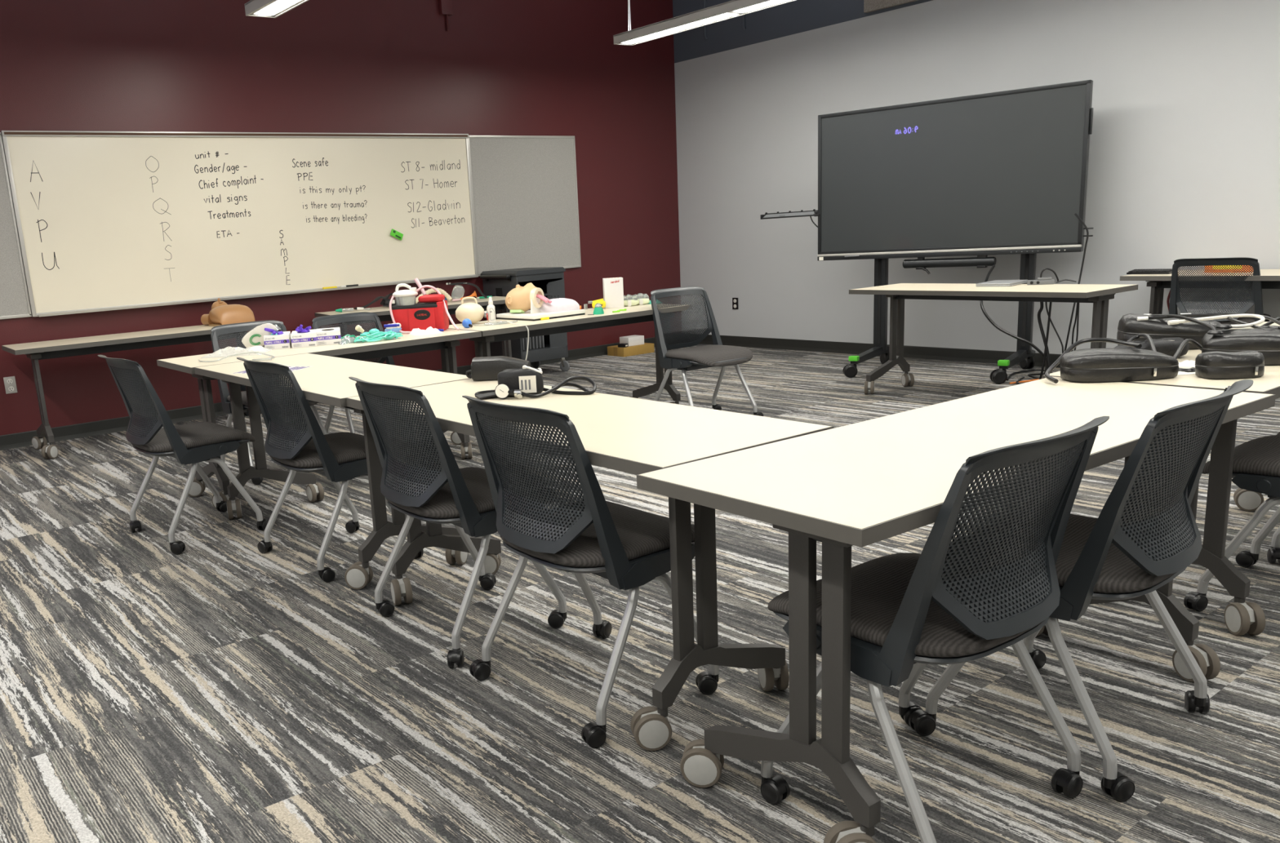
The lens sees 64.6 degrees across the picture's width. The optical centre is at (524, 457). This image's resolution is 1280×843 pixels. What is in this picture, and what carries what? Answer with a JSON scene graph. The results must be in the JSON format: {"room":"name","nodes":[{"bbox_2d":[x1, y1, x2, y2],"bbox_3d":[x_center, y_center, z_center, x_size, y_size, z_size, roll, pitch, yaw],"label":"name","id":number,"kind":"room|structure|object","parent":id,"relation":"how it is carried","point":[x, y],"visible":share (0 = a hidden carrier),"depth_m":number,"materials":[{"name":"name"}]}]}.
{"room":"medical training classroom","nodes":[
{"label":"medical training classroom","id":0,"kind":"room"},
{"bbox_2d":[0,0,681,435],"bbox_3d":[-2.353,-2.200,7.563,9.950,3.750,0.150,-12,15,-35],"label":"wall","id":1,"kind":"structure","parent":0,"point":[500,67],"depth_m":8.04,"materials":[{"name":"red paint"}]},
{"bbox_2d":[3,376,17,394],"bbox_3d":[-3.527,-0.496,6.881,0.072,0.114,0.010,-12,15,-35],"label":"wall outlet","id":2,"kind":"object","parent":1,"relation":"attached to","point":[10,384],"visible":1,"depth_m":6.88,"materials":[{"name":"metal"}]},
{"bbox_2d":[0,132,31,319],"bbox_3d":[-3.909,-1.452,6.418,1.203,1.213,0.024,-12,15,-35],"label":"board","id":3,"kind":"object","parent":1,"relation":"attached to","point":[14,296],"visible":1,"depth_m":6.76,"materials":[{"name":"grey fabric"}]},
{"bbox_2d":[0,130,478,316],"bbox_3d":[-1.923,-1.887,7.786,3.691,1.227,0.086,-12,15,-35],"label":"whiteboard","id":4,"kind":"object","parent":1,"relation":"attached to","point":[105,220],"visible":1,"depth_m":7.59,"materials":[{"name":"white ceramic"}]},
{"bbox_2d":[37,275,478,316],"bbox_3d":[-1.879,-1.295,7.909,3.627,0.016,0.065,-12,15,-35],"label":"marker tray","id":5,"kind":"object","parent":4,"relation":"on","point":[161,302],"depth_m":7.69,"materials":[{"name":"metal"}]},
{"bbox_2d":[389,228,403,239],"bbox_3d":[-1.075,-1.874,8.430,0.123,0.098,0.030,-12,15,-35],"label":"eraser","id":6,"kind":"object","parent":4,"relation":"attached to","point":[394,233],"visible":1,"depth_m":8.41,"materials":[{"name":"green plastic"}]},
{"bbox_2d":[0,333,681,450],"bbox_3d":[-2.257,-0.397,7.847,9.786,0.101,0.014,-12,15,-35],"label":"baseboard","id":7,"kind":"structure","parent":1,"relation":"attached to","point":[12,441],"depth_m":7.33,"materials":[{"name":"rubber"}]},
{"bbox_2d":[438,0,453,31],"bbox_3d":[-0.670,-3.938,8.398,0.110,0.676,0.048,-12,15,-35],"label":"conduit","id":8,"kind":"object","parent":1,"relation":"attached to","point":[445,6],"visible":1,"depth_m":8.42,"materials":[{"name":"red metal"}]},
{"bbox_2d":[468,135,581,275],"bbox_3d":[0.024,-2.324,9.208,1.203,1.213,0.024,-12,15,-35],"label":"board","id":9,"kind":"object","parent":1,"relation":"attached to","point":[524,188],"visible":0.85,"depth_m":9.18,"materials":[{"name":"grey fabric"}]},
{"bbox_2d":[0,342,1279,842],"bbox_3d":[1.073,0.475,3.437,10.100,0.100,11.500,-12,15,-35],"label":"floor","id":10,"kind":"structure","parent":0,"point":[219,690],"depth_m":2.72,"materials":[{"name":"carpet"}]},
{"bbox_2d":[1,324,262,459],"bbox_3d":[-2.647,-0.494,6.969,1.601,0.720,0.566,-12,15,-33],"label":"table","id":11,"kind":"object","parent":10,"relation":"on","point":[35,351],"visible":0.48,"depth_m":6.63,"materials":[{"name":"beige laminate"}]},
{"bbox_2d":[200,297,255,326],"bbox_3d":[-2.167,-1.067,7.311,0.338,0.188,0.405,-12,15,-35],"label":"manikin","id":12,"kind":"object","parent":11,"relation":"on","point":[221,313],"visible":0.96,"depth_m":7.19,"materials":[{"name":"beige plastic"}]},
{"bbox_2d":[97,355,268,555],"bbox_3d":[-1.510,-0.064,4.452,0.581,0.832,0.580,-13,16,-37],"label":"chair","id":13,"kind":"object","parent":10,"relation":"on","point":[193,443],"visible":1,"depth_m":4.29,"materials":[{"name":"black plastic"}]},
{"bbox_2d":[131,422,255,452],"bbox_3d":[-1.484,-0.080,4.488,0.480,0.083,0.464,-13,16,-37],"label":"seat cushion","id":14,"kind":"object","parent":13,"relation":"on","point":[198,437],"depth_m":4.33,"materials":[{"name":"grey fabric"}]},
{"bbox_2d":[210,320,327,485],"bbox_3d":[-1.414,-0.331,5.622,0.580,0.832,0.581,-13,15,-36],"label":"chair","id":15,"kind":"object","parent":10,"relation":"on","point":[216,331],"visible":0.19,"depth_m":5.61,"materials":[{"name":"grey plastic"}]},
{"bbox_2d":[156,328,481,508],"bbox_3d":[-1.029,-0.244,5.382,1.601,0.720,0.565,-12,15,-34],"label":"table","id":16,"kind":"object","parent":10,"relation":"on","point":[446,341],"visible":0.59,"depth_m":5.19,"materials":[{"name":"beige laminate"}]},
{"bbox_2d":[198,351,274,362],"bbox_3d":[-1.377,-0.485,4.834,0.429,0.028,0.152,0,13,16],"label":"clear tube","id":17,"kind":"object","parent":16,"relation":"on","point":[268,358],"visible":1,"depth_m":4.83,"materials":[{"name":"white plastic"}]},
{"bbox_2d":[200,345,272,358],"bbox_3d":[-1.464,-0.547,5.115,0.309,0.040,0.226,-3,13,3],"label":"plastic wrap","id":18,"kind":"object","parent":16,"relation":"on","point":[228,351],"visible":0.93,"depth_m":5.05,"materials":[{"name":"white plastic"}]},
{"bbox_2d":[241,323,280,347],"bbox_3d":[-1.383,-0.639,5.296,0.214,0.139,0.076,-2,13,5],"label":"package","id":19,"kind":"object","parent":16,"relation":"on","point":[254,337],"visible":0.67,"depth_m":5.27,"materials":[{"name":"white plastic"}]},
{"bbox_2d":[263,328,291,349],"bbox_3d":[-1.312,-0.642,5.327,0.128,0.114,0.227,-6,13,-10],"label":"glove box","id":20,"kind":"object","parent":16,"relation":"on","point":[282,340],"visible":0.98,"depth_m":5.23,"materials":[{"name":"white cardboard"}]},
{"bbox_2d":[290,324,316,348],"bbox_3d":[-1.175,-0.656,5.345,0.128,0.116,0.227,-6,13,-10],"label":"glove box","id":21,"kind":"object","parent":16,"relation":"on","point":[300,337],"visible":1,"depth_m":5.25,"materials":[{"name":"white cardboard"}]},
{"bbox_2d":[315,327,341,346],"bbox_3d":[-1.052,-0.652,5.391,0.128,0.073,0.227,-6,13,-10],"label":"glove box","id":22,"kind":"object","parent":16,"relation":"on","point":[324,336],"visible":1,"depth_m":5.29,"materials":[{"name":"white cardboard"}]},
{"bbox_2d":[337,334,361,344],"bbox_3d":[-0.941,-0.633,5.343,0.135,0.044,0.115,-12,15,-35],"label":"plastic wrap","id":23,"kind":"object","parent":16,"relation":"on","point":[350,339],"visible":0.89,"depth_m":5.30,"materials":[{"name":"clear plastic"}]},
{"bbox_2d":[353,328,403,342],"bbox_3d":[-0.780,-0.654,5.346,0.281,0.065,0.124,-12,15,-35],"label":"tubing","id":24,"kind":"object","parent":16,"relation":"on","point":[375,332],"visible":1,"depth_m":5.32,"materials":[{"name":"teal plastic"}]},
{"bbox_2d":[389,278,459,333],"bbox_3d":[-0.558,-0.868,5.705,0.395,0.298,0.288,-2,13,7],"label":"suction unit","id":25,"kind":"object","parent":16,"relation":"on","point":[432,311],"visible":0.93,"depth_m":5.66,"materials":[{"name":"red plastic"}]},
{"bbox_2d":[395,295,415,306],"bbox_3d":[-0.675,-0.896,5.713,0.120,0.062,0.120,-2,13,7],"label":"canister","id":26,"kind":"object","parent":25,"relation":"on","point":[401,300],"depth_m":5.66,"materials":[{"name":"white plastic"}]},
{"bbox_2d":[406,326,443,336],"bbox_3d":[-0.549,-0.705,5.558,0.167,0.040,0.126,-12,15,-35],"label":"wrap","id":27,"kind":"object","parent":16,"relation":"on","point":[429,331],"visible":1,"depth_m":5.53,"materials":[{"name":"white plastic"}]},
{"bbox_2d":[236,357,423,582],"bbox_3d":[-0.785,-0.006,3.983,0.588,0.832,0.604,-12,15,-35],"label":"chair","id":28,"kind":"object","parent":10,"relation":"on","point":[340,456],"visible":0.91,"depth_m":3.78,"materials":[{"name":"grey plastic"}]},
{"bbox_2d":[269,431,366,467],"bbox_3d":[-0.745,-0.019,4.002,0.480,0.083,0.464,-12,15,-35],"label":"seat cushion","id":29,"kind":"object","parent":28,"relation":"on","point":[348,449],"depth_m":3.81,"materials":[{"name":"grey fabric"}]},
{"bbox_2d":[194,353,471,590],"bbox_3d":[-0.825,-0.007,4.256,0.565,0.720,1.541,-12,15,-34],"label":"table","id":30,"kind":"object","parent":10,"relation":"on","point":[327,381],"visible":0.74,"depth_m":4.01,"materials":[{"name":"beige laminate"}]},
{"bbox_2d":[231,366,311,373],"bbox_3d":[-1.091,-0.378,4.335,0.280,0.001,0.216,2,14,26],"label":"printed sheet","id":31,"kind":"object","parent":30,"relation":"on","point":[292,368],"visible":0.3,"depth_m":4.33,"materials":[{"name":"white paper"}]},
{"bbox_2d":[311,311,438,453],"bbox_3d":[-0.890,-0.405,5.805,0.588,0.832,0.574,-13,16,-38],"label":"chair","id":32,"kind":"object","parent":10,"relation":"on","point":[326,321],"visible":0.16,"depth_m":5.92,"materials":[{"name":"grey plastic"}]},
{"bbox_2d":[314,296,511,357],"bbox_3d":[-0.807,-0.876,8.157,1.601,0.720,0.565,-10,14,-25],"label":"table","id":33,"kind":"object","parent":10,"relation":"on","point":[383,313],"visible":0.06,"depth_m":8.06,"materials":[{"name":"white laminate"}]},
{"bbox_2d":[354,293,395,309],"bbox_3d":[-1.171,-1.253,8.029,0.383,0.105,0.109,-8,13,-17],"label":"strap","id":34,"kind":"object","parent":33,"relation":"on","point":[385,301],"visible":0.73,"depth_m":8.02,"materials":[{"name":"black fabric"}]},
{"bbox_2d":[415,288,452,303],"bbox_3d":[-0.788,-1.312,8.157,0.407,0.126,0.057,-7,13,-14],"label":"tube","id":35,"kind":"object","parent":33,"relation":"on","point":[447,296],"visible":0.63,"depth_m":8.16,"materials":[{"name":"beige plastic"}]},
{"bbox_2d":[444,282,487,300],"bbox_3d":[-0.492,-1.374,8.269,0.376,0.154,0.072,-7,13,-14],"label":"mask","id":36,"kind":"object","parent":33,"relation":"on","point":[458,291],"visible":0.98,"depth_m":8.23,"materials":[{"name":"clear plastic"}]},
{"bbox_2d":[348,377,567,667],"bbox_3d":[-0.205,0.137,3.174,0.582,0.832,0.589,-12,15,-33],"label":"chair","id":37,"kind":"object","parent":10,"relation":"on","point":[462,498],"visible":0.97,"depth_m":2.98,"materials":[{"name":"grey plastic"}]},
{"bbox_2d":[386,466,541,518],"bbox_3d":[-0.173,0.122,3.205,0.480,0.083,0.464,-12,15,-33],"label":"seat cushion","id":38,"kind":"object","parent":37,"relation":"on","point":[442,505],"depth_m":3.00,"materials":[{"name":"grey fabric"}]},
{"bbox_2d":[480,266,569,371],"bbox_3d":[-0.001,-1.214,8.971,0.580,0.925,0.583,-12,15,-33],"label":"cart","id":39,"kind":"object","parent":10,"relation":"on","point":[550,280],"visible":0.47,"depth_m":8.83,"materials":[{"name":"grey metal"}]},
{"bbox_2d":[448,303,691,444],"bbox_3d":[0.283,-0.527,6.276,1.601,0.720,0.565,-12,15,-34],"label":"table","id":40,"kind":"object","parent":10,"relation":"on","point":[637,313],"visible":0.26,"depth_m":6.08,"materials":[{"name":"white laminate"}]},
{"bbox_2d":[455,296,488,324],"bbox_3d":[-0.295,-0.881,5.989,0.230,0.161,0.128,-4,13,0],"label":"mask","id":41,"kind":"object","parent":40,"relation":"on","point":[474,312],"visible":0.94,"depth_m":5.95,"materials":[{"name":"beige plastic"}]},
{"bbox_2d":[486,296,495,322],"bbox_3d":[-0.197,-0.880,5.980,0.048,0.156,0.049,-4,13,0],"label":"spray bottle","id":42,"kind":"object","parent":40,"relation":"on","point":[491,308],"visible":0.97,"depth_m":5.96,"materials":[{"name":"white plastic"}]},
{"bbox_2d":[471,320,517,325],"bbox_3d":[-0.194,-0.787,5.899,0.329,0.009,0.126,-6,13,-9],"label":"clear tube","id":43,"kind":"object","parent":40,"relation":"on","point":[504,322],"visible":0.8,"depth_m":5.87,"materials":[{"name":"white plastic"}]},
{"bbox_2d":[496,282,585,320],"bbox_3d":[0.099,-0.967,6.189,0.400,0.232,0.396,-12,15,-35],"label":"trainer","id":44,"kind":"object","parent":40,"relation":"on","point":[519,300],"visible":0.97,"depth_m":6.13,"materials":[{"name":"white plastic"}]},
{"bbox_2d":[587,298,605,308],"bbox_3d":[0.474,-1.001,6.527,0.115,0.064,0.061,-4,13,0],"label":"case","id":45,"kind":"object","parent":40,"relation":"on","point":[601,301],"visible":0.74,"depth_m":6.51,"materials":[{"name":"yellow plastic"}]},
{"bbox_2d":[593,302,604,314],"bbox_3d":[0.456,-0.913,6.149,0.068,0.066,0.068,-12,15,-35],"label":"mask","id":46,"kind":"object","parent":40,"relation":"on","point":[598,309],"visible":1,"depth_m":6.13,"materials":[{"name":"teal plastic"}]},
{"bbox_2d":[602,277,623,308],"bbox_3d":[0.584,-1.078,6.563,0.124,0.192,0.081,-4,13,-1],"label":"box","id":47,"kind":"object","parent":40,"relation":"on","point":[613,289],"visible":0.99,"depth_m":6.53,"materials":[{"name":"white cardboard"}]},
{"bbox_2d":[623,294,639,306],"bbox_3d":[0.694,-1.039,6.620,0.126,0.077,0.069,-4,13,0],"label":"bundle","id":48,"kind":"object","parent":40,"relation":"on","point":[628,300],"visible":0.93,"depth_m":6.61,"materials":[{"name":"white plastic"}]},
{"bbox_2d":[635,293,649,305],"bbox_3d":[0.776,-1.057,6.678,0.125,0.077,0.068,-4,13,0],"label":"bundle","id":49,"kind":"object","parent":40,"relation":"on","point":[643,299],"visible":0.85,"depth_m":6.67,"materials":[{"name":"white plastic"}]},
{"bbox_2d":[346,378,834,751],"bbox_3d":[0.095,0.212,3.010,0.572,0.720,1.577,-12,15,-33],"label":"table","id":50,"kind":"object","parent":10,"relation":"on","point":[626,434],"visible":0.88,"depth_m":2.47,"materials":[{"name":"beige laminate"}]},
{"bbox_2d":[465,355,530,380],"bbox_3d":[-0.100,-0.327,3.635,0.237,0.076,0.113,-2,13,6],"label":"case","id":51,"kind":"object","parent":50,"relation":"on","point":[482,368],"visible":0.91,"depth_m":3.59,"materials":[{"name":"black leather"}]},
{"bbox_2d":[474,364,596,399],"bbox_3d":[0.027,-0.243,3.187,0.402,0.100,0.123,-1,13,11],"label":"blood pressure cuff","id":52,"kind":"object","parent":50,"relation":"on","point":[526,381],"visible":1,"depth_m":3.18,"materials":[{"name":"black fabric"}]},
{"bbox_2d":[462,395,719,748],"bbox_3d":[0.172,0.224,2.674,0.575,0.832,0.562,-12,15,-34],"label":"chair","id":53,"kind":"object","parent":10,"relation":"on","point":[628,548],"visible":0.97,"depth_m":2.48,"materials":[{"name":"grey plastic"}]},
{"bbox_2d":[499,501,694,567],"bbox_3d":[0.209,0.210,2.697,0.480,0.083,0.464,-12,15,-34],"label":"seat cushion","id":54,"kind":"object","parent":53,"relation":"on","point":[644,536],"depth_m":2.51,"materials":[{"name":"grey fabric"}]},
{"bbox_2d":[607,342,654,356],"bbox_3d":[1.062,-1.074,9.968,0.400,0.089,0.250,-12,15,-34],"label":"cardboard box","id":55,"kind":"object","parent":10,"relation":"on","point":[647,348],"visible":0.87,"depth_m":9.87,"materials":[{"name":"brown cardboard"}]},
{"bbox_2d":[619,334,644,346],"bbox_3d":[1.069,-1.158,9.940,0.200,0.086,0.141,-12,15,-32],"label":"box","id":56,"kind":"object","parent":55,"relation":"on","point":[635,340],"visible":0.89,"depth_m":9.89,"materials":[{"name":"white cardboard"}]},
{"bbox_2d":[650,286,763,416],"bbox_3d":[1.111,-0.632,6.253,0.602,0.832,0.585,-11,14,-29],"label":"chair","id":57,"kind":"object","parent":10,"relation":"on","point":[717,354],"visible":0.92,"depth_m":6.29,"materials":[{"name":"grey plastic"}]},
{"bbox_2d":[665,344,752,366],"bbox_3d":[1.129,-0.630,6.211,0.464,0.083,0.480,-11,14,-29],"label":"seat cushion","id":58,"kind":"object","parent":57,"relation":"on","point":[712,355],"depth_m":6.08,"materials":[{"name":"grey fabric"}]},
{"bbox_2d":[760,80,1093,384],"bbox_3d":[2.900,-1.635,7.571,2.451,1.994,0.841,7,16,39],"label":"display","id":59,"kind":"object","parent":10,"relation":"on","point":[1004,172],"visible":0.96,"depth_m":7.32,"materials":[{"name":"grey"}]},
{"bbox_2d":[760,208,820,219],"bbox_3d":[2.199,-1.985,8.179,0.540,0.058,0.100,7,16,39],"label":"shelf","id":60,"kind":"object","parent":59,"relation":"attached to","point":[815,212],"depth_m":8.17,"materials":[{"name":"black plastic"}]},
{"bbox_2d":[760,416,1109,842],"bbox_3d":[0.826,0.320,2.053,0.576,0.831,0.568,-12,15,-33],"label":"chair","id":61,"kind":"object","parent":10,"relation":"on","point":[910,611],"visible":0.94,"depth_m":1.85,"materials":[{"name":"grey plastic"}]},
{"bbox_2d":[767,552,1043,657],"bbox_3d":[0.796,0.309,2.088,0.464,0.083,0.480,-12,15,-33],"label":"seat cushion","id":62,"kind":"object","parent":61,"relation":"on","point":[879,585],"depth_m":1.92,"materials":[{"name":"grey fabric"}]},
{"bbox_2d":[636,376,1275,842],"bbox_3d":[1.079,0.291,2.373,1.601,0.720,0.573,-12,15,-33],"label":"table","id":63,"kind":"object","parent":10,"relation":"on","point":[862,484],"visible":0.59,"depth_m":2.04,"materials":[{"name":"white laminate"}]},
{"bbox_2d":[1044,337,1142,383],"bbox_3d":[1.603,-0.284,2.901,0.295,0.095,0.157,-7,13,-14],"label":"hose","id":64,"kind":"object","parent":63,"relation":"on","point":[1073,345],"visible":0.96,"depth_m":2.92,"materials":[{"name":"black rubber"}]},
{"bbox_2d":[848,283,1137,394],"bbox_3d":[2.915,-0.724,6.408,0.565,0.720,1.601,-12,15,-32],"label":"table","id":65,"kind":"object","parent":10,"relation":"on","point":[1100,295],"visible":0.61,"depth_m":6.29,"materials":[{"name":"beige laminate"}]},
{"bbox_2d":[975,280,1026,286],"bbox_3d":[3.062,-1.116,6.420,0.300,0.020,0.210,-15,17,-42],"label":"laptop","id":66,"kind":"object","parent":65,"relation":"on","point":[995,282],"visible":0.83,"depth_m":6.36,"materials":[{"name":"silver metal"}]},
{"bbox_2d":[1026,267,1076,284],"bbox_3d":[3.288,-1.131,6.239,0.276,0.100,0.095,2,14,25],"label":"adapter","id":67,"kind":"object","parent":65,"relation":"on","point":[1040,281],"visible":1,"depth_m":6.24,"materials":[{"name":"grey plastic"}]},
{"bbox_2d":[979,264,1047,374],"bbox_3d":[3.308,-0.909,6.909,0.315,0.802,0.550,-8,13,-18],"label":"power cable","id":68,"kind":"object","parent":10,"relation":"on","point":[984,313],"visible":0.8,"depth_m":6.80,"materials":[{"name":"black plastic"}]},
{"bbox_2d":[1006,368,1053,384],"bbox_3d":[3.611,-0.581,7.165,0.271,0.026,0.631,4,15,32],"label":"power cable","id":69,"kind":"object","parent":10,"relation":"on","point":[1037,370],"visible":0.65,"depth_m":7.20,"materials":[{"name":"black plastic"}]},
{"bbox_2d":[1037,302,1052,373],"bbox_3d":[3.360,-0.721,6.434,0.140,0.636,0.042,7,16,39],"label":"power cable","id":70,"kind":"object","parent":10,"relation":"on","point":[1040,310],"visible":0.67,"depth_m":6.43,"materials":[{"name":"black plastic"}]},
{"bbox_2d":[1039,302,1052,379],"bbox_3d":[3.335,-0.722,6.453,0.022,0.636,0.105,-9,14,-23],"label":"power cable","id":71,"kind":"object","parent":10,"relation":"on","point":[1051,303],"visible":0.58,"depth_m":6.41,"materials":[{"name":"black plastic"}]},
{"bbox_2d":[1063,213,1088,351],"bbox_3d":[3.734,-1.087,6.804,0.114,1.114,0.097,-12,15,-35],"label":"power cable","id":72,"kind":"object","parent":10,"relation":"on","point":[1075,214],"visible":0.74,"depth_m":6.76,"materials":[{"name":"black plastic"}]},
{"bbox_2d":[908,379,1253,801],"bbox_3d":[1.277,0.236,2.305,0.602,0.832,0.586,-13,16,-37],"label":"chair","id":73,"kind":"object","parent":10,"relation":"on","point":[1145,534],"visible":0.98,"depth_m":2.08,"materials":[{"name":"grey plastic"}]},
{"bbox_2d":[946,514,1174,593],"bbox_3d":[1.244,0.225,2.335,0.464,0.083,0.480,-13,16,-37],"label":"seat cushion","id":74,"kind":"object","parent":73,"relation":"on","point":[1118,574],"depth_m":2.11,"materials":[{"name":"grey fabric"}]},
{"bbox_2d":[1041,321,1279,635],"bbox_3d":[2.382,0.005,3.285,1.601,0.720,0.568,-12,15,-34],"label":"table","id":75,"kind":"object","parent":10,"relation":"on","point":[1242,618],"visible":0.47,"depth_m":2.82,"materials":[{"name":"white laminate"}]},
{"bbox_2d":[1059,348,1178,382],"bbox_3d":[1.687,-0.265,2.844,0.303,0.083,0.139,-2,13,6],"label":"case","id":76,"kind":"object","parent":75,"relation":"on","point":[1086,365],"visible":1,"depth_m":2.79,"materials":[{"name":"black leather"}]},
{"bbox_2d":[1113,333,1201,359],"bbox_3d":[1.913,-0.326,3.058,0.467,0.082,0.206,-15,17,-41],"label":"blood pressure cuff","id":77,"kind":"object","parent":75,"relation":"on","point":[1176,347],"visible":0.58,"depth_m":3.10,"materials":[{"name":"black fabric"}]},
{"bbox_2d":[1116,313,1223,350],"bbox_3d":[2.163,-0.426,3.356,0.299,0.116,0.164,1,13,20],"label":"case","id":78,"kind":"object","parent":75,"relation":"on","point":[1129,326],"visible":0.54,"depth_m":3.30,"materials":[{"name":"black leather"}]},
{"bbox_2d":[1180,312,1279,328],"bbox_3d":[2.309,-0.439,3.187,0.148,0.018,0.442,-5,13,-4],"label":"stethoscope","id":79,"kind":"object","parent":78,"relation":"on","point":[1268,317],"visible":0.5,"depth_m":3.25,"materials":[{"name":"black rubber"}]},
{"bbox_2d":[1177,360,1195,367],"bbox_3d":[1.946,-0.274,2.939,0.113,0.028,0.084,-2,13,8],"label":"paper scrap","id":80,"kind":"object","parent":75,"relation":"on","point":[1185,363],"visible":0.3,"depth_m":2.92,"materials":[{"name":"white paper"}]},
{"bbox_2d":[1178,366,1195,372],"bbox_3d":[1.909,-0.253,2.889,0.052,0.013,0.052,-12,15,-35],"label":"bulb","id":81,"kind":"object","parent":75,"relation":"on","point":[1186,369],"visible":0.77,"depth_m":2.87,"materials":[{"name":"black"}]},
{"bbox_2d":[1194,351,1264,379],"bbox_3d":[1.947,-0.259,2.765,0.157,0.073,0.115,-3,13,3],"label":"case","id":82,"kind":"object","parent":75,"relation":"on","point":[1217,365],"visible":1,"depth_m":2.73,"materials":[{"name":"black leather"}]},
{"bbox_2d":[1201,328,1279,365],"bbox_3d":[2.150,-0.330,2.972,0.238,0.097,0.167,2,14,25],"label":"case","id":83,"kind":"object","parent":75,"relation":"on","point":[1265,342],"visible":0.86,"depth_m":2.92,"materials":[{"name":"black leather"}]},
{"bbox_2d":[1144,313,1223,334],"bbox_3d":[2.100,-0.429,3.181,0.067,0.029,0.475,-1,13,10],"label":"stethoscope","id":84,"kind":"object","parent":83,"relation":"on","point":[1214,331],"visible":0.97,"depth_m":3.16,"materials":[{"name":"black rubber"}]},
{"bbox_2d":[1137,313,1275,330],"bbox_3d":[2.206,-0.432,3.177,0.194,0.030,0.430,-8,13,-21],"label":"stethoscope","id":85,"kind":"object","parent":83,"relation":"on","point":[1139,318],"visible":0.8,"depth_m":3.28,"materials":[{"name":"black rubber"}]},
{"bbox_2d":[1167,314,1265,328],"bbox_3d":[2.211,-0.419,3.107,0.279,0.022,0.250,-3,13,2],"label":"stethoscope","id":86,"kind":"object","parent":83,"relation":"on","point":[1262,318],"visible":1,"depth_m":3.21,"materials":[{"name":"white plastic"}]},
{"bbox_2d":[1120,269,1279,314],"bbox_3d":[4.587,-0.763,6.104,0.565,0.720,1.601,-12,15,-33],"label":"table","id":87,"kind":"object","parent":10,"relation":"on","point":[1269,278],"visible":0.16,"depth_m":6.33,"materials":[{"name":"beige laminate"}]},
{"bbox_2d":[1126,268,1172,274],"bbox_3d":[4.104,-1.216,6.557,0.120,0.027,0.250,-13,16,-36],"label":"keyboard","id":88,"kind":"object","parent":87,"relation":"on","point":[1153,271],"visible":0.98,"depth_m":6.53,"materials":[{"name":"black plastic"}]},
{"bbox_2d":[1204,265,1253,272],"bbox_3d":[4.418,-1.196,6.278,0.061,0.070,0.250,-12,15,-35],"label":"snack box","id":89,"kind":"object","parent":87,"relation":"on","point":[1210,265],"visible":0.18,"depth_m":6.27,"materials":[{"name":"orange cardboard"}]},
{"bbox_2d":[1168,257,1271,329],"bbox_3d":[4.333,-0.836,6.247,0.581,0.832,0.554,-15,17,-40],"label":"chair","id":90,"kind":"object","parent":10,"relation":"on","point":[1256,299],"visible":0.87,"depth_m":6.05,"materials":[{"name":"grey plastic"}]},
{"bbox_2d":[1183,435,1279,612],"bbox_3d":[2.324,0.035,2.908,0.567,0.832,0.572,-13,16,-38],"label":"chair","id":91,"kind":"object","parent":10,"relation":"on","point":[1256,462],"visible":0.94,"depth_m":2.92,"materials":[{"name":"grey plastic"}]},
{"bbox_2d":[1201,435,1279,477],"bbox_3d":[2.304,0.021,2.949,0.464,0.083,0.480,-13,16,-38],"label":"seat cushion","id":92,"kind":"object","parent":91,"relation":"on","point":[1260,457],"depth_m":2.91,"materials":[{"name":"grey fabric"}]},
{"bbox_2d":[1266,431,1279,564],"bbox_3d":[2.813,-0.071,3.244,0.622,0.832,0.582,-12,15,-35],"label":"chair","id":93,"kind":"object","parent":10,"relation":"on","point":[1273,553],"visible":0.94,"depth_m":3.33,"materials":[{"name":"grey plastic"}]},
{"bbox_2d":[672,0,1279,354],"bbox_3d":[4.946,-2.285,5.853,0.150,3.750,11.200,-12,15,-35],"label":"wall","id":94,"kind":"structure","parent":0,"point":[1184,162],"depth_m":7.76,"materials":[{"name":"grey paint"}]},
{"bbox_2d":[681,333,1061,368],"bbox_3d":[4.996,-0.492,6.198,0.014,0.101,11.192,-12,15,-35],"label":"baseboard","id":95,"kind":"structure","parent":94,"relation":"attached to","point":[911,352],"depth_m":8.89,"materials":[{"name":"rubber"}]},
{"bbox_2d":[863,0,917,13],"bbox_3d":[3.491,-3.827,7.247,0.045,0.670,2.365,-12,15,-35],"label":"acoustic panel","id":96,"kind":"object","parent":94,"relation":"attached to","point":[869,6],"visible":1,"depth_m":8.12,"materials":[{"name":"grey fabric"}]},
{"bbox_3d":[0.834,-3.275,2.603,10.100,0.100,11.500,-12,15,-35],"label":"ceiling","id":97,"kind":"structure","parent":0,"visible":0},
{"bbox_2d":[244,0,308,17],"bbox_3d":[0.796,-2.765,2.973,0.200,1.051,8.530,-12,15,-35],"label":"pendant light","id":98,"kind":"object","parent":97,"relation":"hanging from","point":[262,8],"visible":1,"depth_m":6.28,"materials":[{"name":"white plastic"}]},
{"bbox_2d":[613,0,795,45],"bbox_3d":[3.313,-3.328,4.782,0.200,1.051,8.530,-12,15,-35],"label":"pendant light","id":99,"kind":"object","parent":97,"relation":"hanging from","point":[733,8],"visible":1,"depth_m":7.58,"materials":[{"name":"white plastic"}]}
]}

